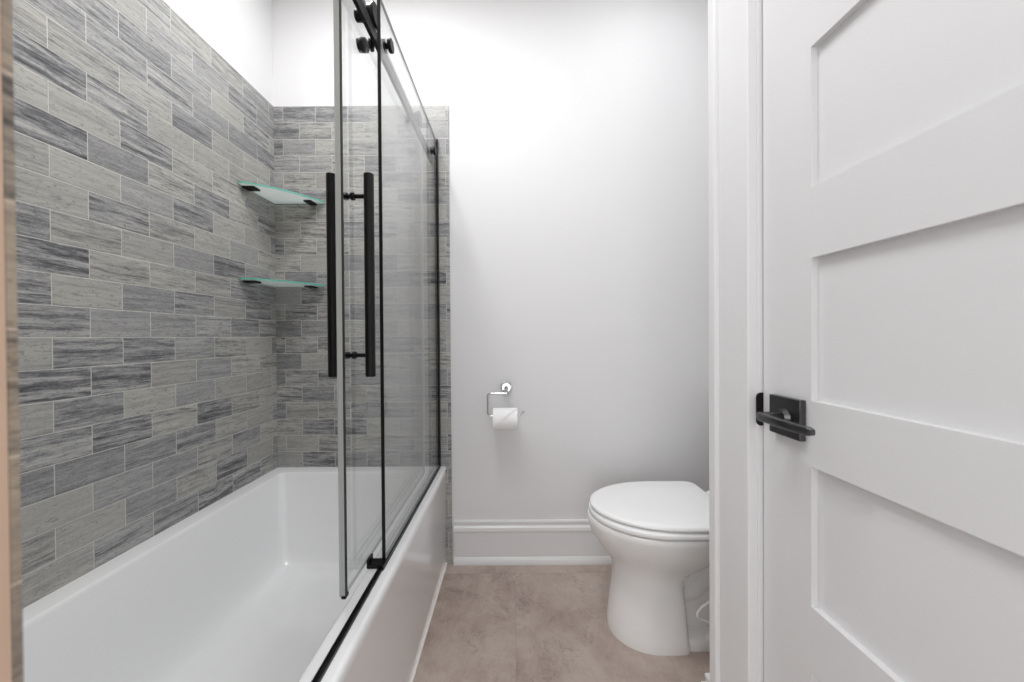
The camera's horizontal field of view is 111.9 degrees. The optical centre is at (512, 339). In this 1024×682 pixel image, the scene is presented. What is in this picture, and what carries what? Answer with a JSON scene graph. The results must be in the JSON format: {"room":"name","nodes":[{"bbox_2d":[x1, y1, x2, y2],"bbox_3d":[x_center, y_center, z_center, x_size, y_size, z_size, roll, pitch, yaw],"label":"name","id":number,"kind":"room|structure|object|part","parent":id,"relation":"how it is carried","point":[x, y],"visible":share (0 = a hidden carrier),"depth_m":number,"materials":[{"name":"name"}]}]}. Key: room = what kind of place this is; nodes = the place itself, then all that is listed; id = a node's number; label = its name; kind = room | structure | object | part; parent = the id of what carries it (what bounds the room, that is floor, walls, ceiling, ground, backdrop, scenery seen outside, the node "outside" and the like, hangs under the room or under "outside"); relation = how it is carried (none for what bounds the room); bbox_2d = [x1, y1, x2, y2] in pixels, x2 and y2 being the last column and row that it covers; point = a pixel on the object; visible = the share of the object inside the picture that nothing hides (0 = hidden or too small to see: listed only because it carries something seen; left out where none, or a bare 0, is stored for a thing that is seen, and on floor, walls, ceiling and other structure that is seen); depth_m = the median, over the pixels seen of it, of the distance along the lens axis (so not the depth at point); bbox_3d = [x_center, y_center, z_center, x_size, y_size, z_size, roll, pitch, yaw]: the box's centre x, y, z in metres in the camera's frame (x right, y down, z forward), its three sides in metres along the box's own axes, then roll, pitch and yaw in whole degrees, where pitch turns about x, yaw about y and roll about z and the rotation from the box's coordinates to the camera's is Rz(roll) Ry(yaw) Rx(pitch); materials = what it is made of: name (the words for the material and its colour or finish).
{"room":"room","nodes":[
{"label":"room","id":0,"kind":"room"},
{"bbox_2d":[0,0,23,681],"bbox_3d":[-0.718,-0.292,0.147,0.824,2.740,0.128,0,0,0],"label":"wall partition","id":1,"kind":"structure","parent":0,"point":[11,606],"depth_m":0.21,"materials":[{"name":"beige tile"}]},
{"bbox_2d":[12,0,277,607],"bbox_3d":[-1.175,-0.288,0.020,0.109,2.740,3.244,0,0,0],"label":"wall","id":2,"kind":"structure","parent":0,"point":[147,366],"depth_m":1.03,"materials":[{"name":"grey tile"}]},
{"bbox_2d":[272,0,708,563],"bbox_3d":[-0.041,-0.308,1.687,2.378,2.740,0.109,0,0,0],"label":"wall","id":3,"kind":"structure","parent":0,"point":[572,135],"depth_m":1.64,"materials":[{"name":"white paint"}]},
{"bbox_2d":[238,181,324,204],"bbox_3d":[-1.003,-0.638,1.518,0.238,0.016,0.223,0,0,0],"label":"corner shelf","id":4,"kind":"object","parent":3,"relation":"attached to","point":[275,195],"visible":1,"depth_m":1.53,"materials":[{"name":"clear glass"}]},
{"bbox_2d":[239,277,325,288],"bbox_3d":[-1.000,-0.247,1.521,0.238,0.016,0.223,0,0,0],"label":"corner shelf","id":5,"kind":"object","parent":3,"relation":"attached to","point":[270,282],"visible":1,"depth_m":1.52,"materials":[{"name":"clear glass"}]},
{"bbox_2d":[311,0,440,681],"bbox_3d":[-0.365,-0.162,0.932,0.052,1.536,1.401,0,0,0],"label":"shower door frame","id":6,"kind":"structure","parent":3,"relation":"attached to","point":[381,46],"depth_m":0.94,"materials":[{"name":"black metal"}]},
{"bbox_2d":[326,0,424,598],"bbox_3d":[-0.395,-0.159,1.156,0.115,1.514,0.725,0,0,0],"label":"door","id":7,"kind":"structure","parent":6,"relation":"attached to","point":[335,196],"depth_m":0.83,"materials":[{"name":"glass"}]},
{"bbox_3d":[-0.441,-0.156,0.844,0.024,0.493,0.024,0,0,0],"label":"pull handle","id":8,"kind":"part","parent":7,"relation":"part of","materials":[{"name":"black metal"}]},
{"bbox_3d":[-0.394,0.039,0.845,0.091,0.019,0.019,0,0,0],"label":"handle post","id":9,"kind":"part","parent":7,"relation":"part of","materials":[{"name":"black metal"}]},
{"bbox_3d":[-0.396,-0.348,0.843,0.091,0.019,0.019,0,0,0],"label":"handle post","id":10,"kind":"part","parent":7,"relation":"part of","materials":[{"name":"black metal"}]},
{"bbox_3d":[-0.350,-0.156,0.844,0.024,0.493,0.024,0,0,0],"label":"pull handle","id":11,"kind":"part","parent":7,"relation":"part of","materials":[{"name":"black metal"}]},
{"bbox_3d":[-0.385,-0.839,0.927,0.010,0.034,1.401,0,0,0],"label":"rail","id":12,"kind":"part","parent":6,"relation":"part of","materials":[{"name":"black metal"}]},
{"bbox_3d":[-0.354,-0.164,1.278,0.008,1.518,0.695,0,0,0],"label":"glass pane","id":13,"kind":"part","parent":6,"relation":"part of","materials":[{"name":"clear glass"}]},
{"bbox_2d":[487,381,523,416],"bbox_3d":[-0.034,0.275,1.607,0.171,0.154,0.078,0,0,0],"label":"toilet paper holder","id":14,"kind":"object","parent":3,"relation":"attached to","point":[506,386],"visible":0.94,"depth_m":1.57,"materials":[{"name":"silver metal"}]},
{"bbox_2d":[493,408,517,429],"bbox_3d":[-0.035,0.360,1.572,0.111,0.098,0.101,0,0,0],"label":"toilet paper roll","id":15,"kind":"object","parent":14,"relation":"on","point":[503,418],"visible":1,"depth_m":1.53,"materials":[{"name":"white paper"}]},
{"bbox_3d":[-0.034,0.296,1.574,0.171,0.111,0.008,0,0,0],"label":"arm","id":16,"kind":"part","parent":14,"relation":"part of","materials":[{"name":"silver metal"}]},
{"bbox_2d":[453,519,611,565],"bbox_3d":[0.388,0.958,1.639,1.337,0.203,0.024,0,0,0],"label":"baseboard","id":17,"kind":"structure","parent":3,"relation":"attached to","point":[535,541],"depth_m":1.64,"materials":[{"name":"white paint"}]},
{"bbox_2d":[413,562,709,681],"bbox_3d":[-0.027,1.104,0.025,2.368,0.060,3.435,0,0,0],"label":"floor","id":18,"kind":"structure","parent":0,"point":[489,623],"depth_m":1.25,"materials":[{"name":"tile"}]},
{"bbox_2d":[23,466,446,681],"bbox_3d":[-0.711,0.840,0.930,0.802,0.464,1.422,0,0,0],"label":"bathtub","id":19,"kind":"object","parent":18,"relation":"on","point":[244,587],"visible":0.96,"depth_m":1.10,"materials":[{"name":"white ceramic"}]},
{"bbox_2d":[587,481,709,655],"bbox_3d":[0.664,0.660,1.285,0.772,0.800,0.444,0,0,0],"label":"toilet","id":20,"kind":"object","parent":18,"relation":"on","point":[655,534],"visible":0.5,"depth_m":1.18,"materials":[{"name":"white ceramic"}]},
{"bbox_3d":[0.521,0.630,1.285,0.476,0.019,0.376,0,0,0],"label":"seat","id":21,"kind":"part","parent":20,"relation":"part of","materials":[{"name":"white plastic"}]},
{"bbox_3d":[0.522,0.607,1.284,0.470,0.021,0.368,0,0,0],"label":"lid","id":22,"kind":"part","parent":20,"relation":"part of","materials":[{"name":"white plastic"}]},
{"bbox_3d":[0.859,-0.299,-0.424,0.668,2.740,2.622,0,0,-1],"label":"wall","id":23,"kind":"structure","parent":0,"visible":0},
{"bbox_2d":[701,673,709,681],"bbox_3d":[0.750,0.961,0.889,0.532,0.203,0.057,0,0,-1],"label":"baseboard","id":24,"kind":"structure","parent":23,"relation":"attached to","point":[707,675],"depth_m":0.89,"materials":[{"name":"white paint"}]},
{"bbox_2d":[708,0,763,681],"bbox_3d":[0.505,-0.024,0.328,0.039,2.184,1.040,0,0,-1],"label":"trim","id":25,"kind":"structure","parent":23,"relation":"attached to","point":[734,400],"depth_m":0.76,"materials":[{"name":"white paint"}]},
{"bbox_3d":[0.510,0.143,0.714,0.015,0.068,0.003,0,0,-1],"label":"strike plate","id":26,"kind":"part","parent":25,"relation":"part of","materials":[{"name":"black metal"}]},
{"bbox_2d":[756,0,763,681],"bbox_3d":[0.571,0.035,0.330,0.118,2.066,0.806,0,0,-1],"label":"trim","id":27,"kind":"structure","parent":23,"relation":"attached to","point":[759,3],"depth_m":0.71,"materials":[{"name":"white paint"}]},
{"bbox_2d":[756,0,1023,681],"bbox_3d":[0.509,0.043,0.329,0.097,2.033,0.762,0,0,-1],"label":"door","id":28,"kind":"structure","parent":23,"relation":"in","point":[892,417],"depth_m":0.48,"materials":[{"name":"white paint"}]},
{"bbox_3d":[0.463,0.144,0.596,0.015,0.017,0.116,0,0,-1],"label":"lever","id":29,"kind":"part","parent":28,"relation":"part of","materials":[{"name":"black metal"}]}
]}

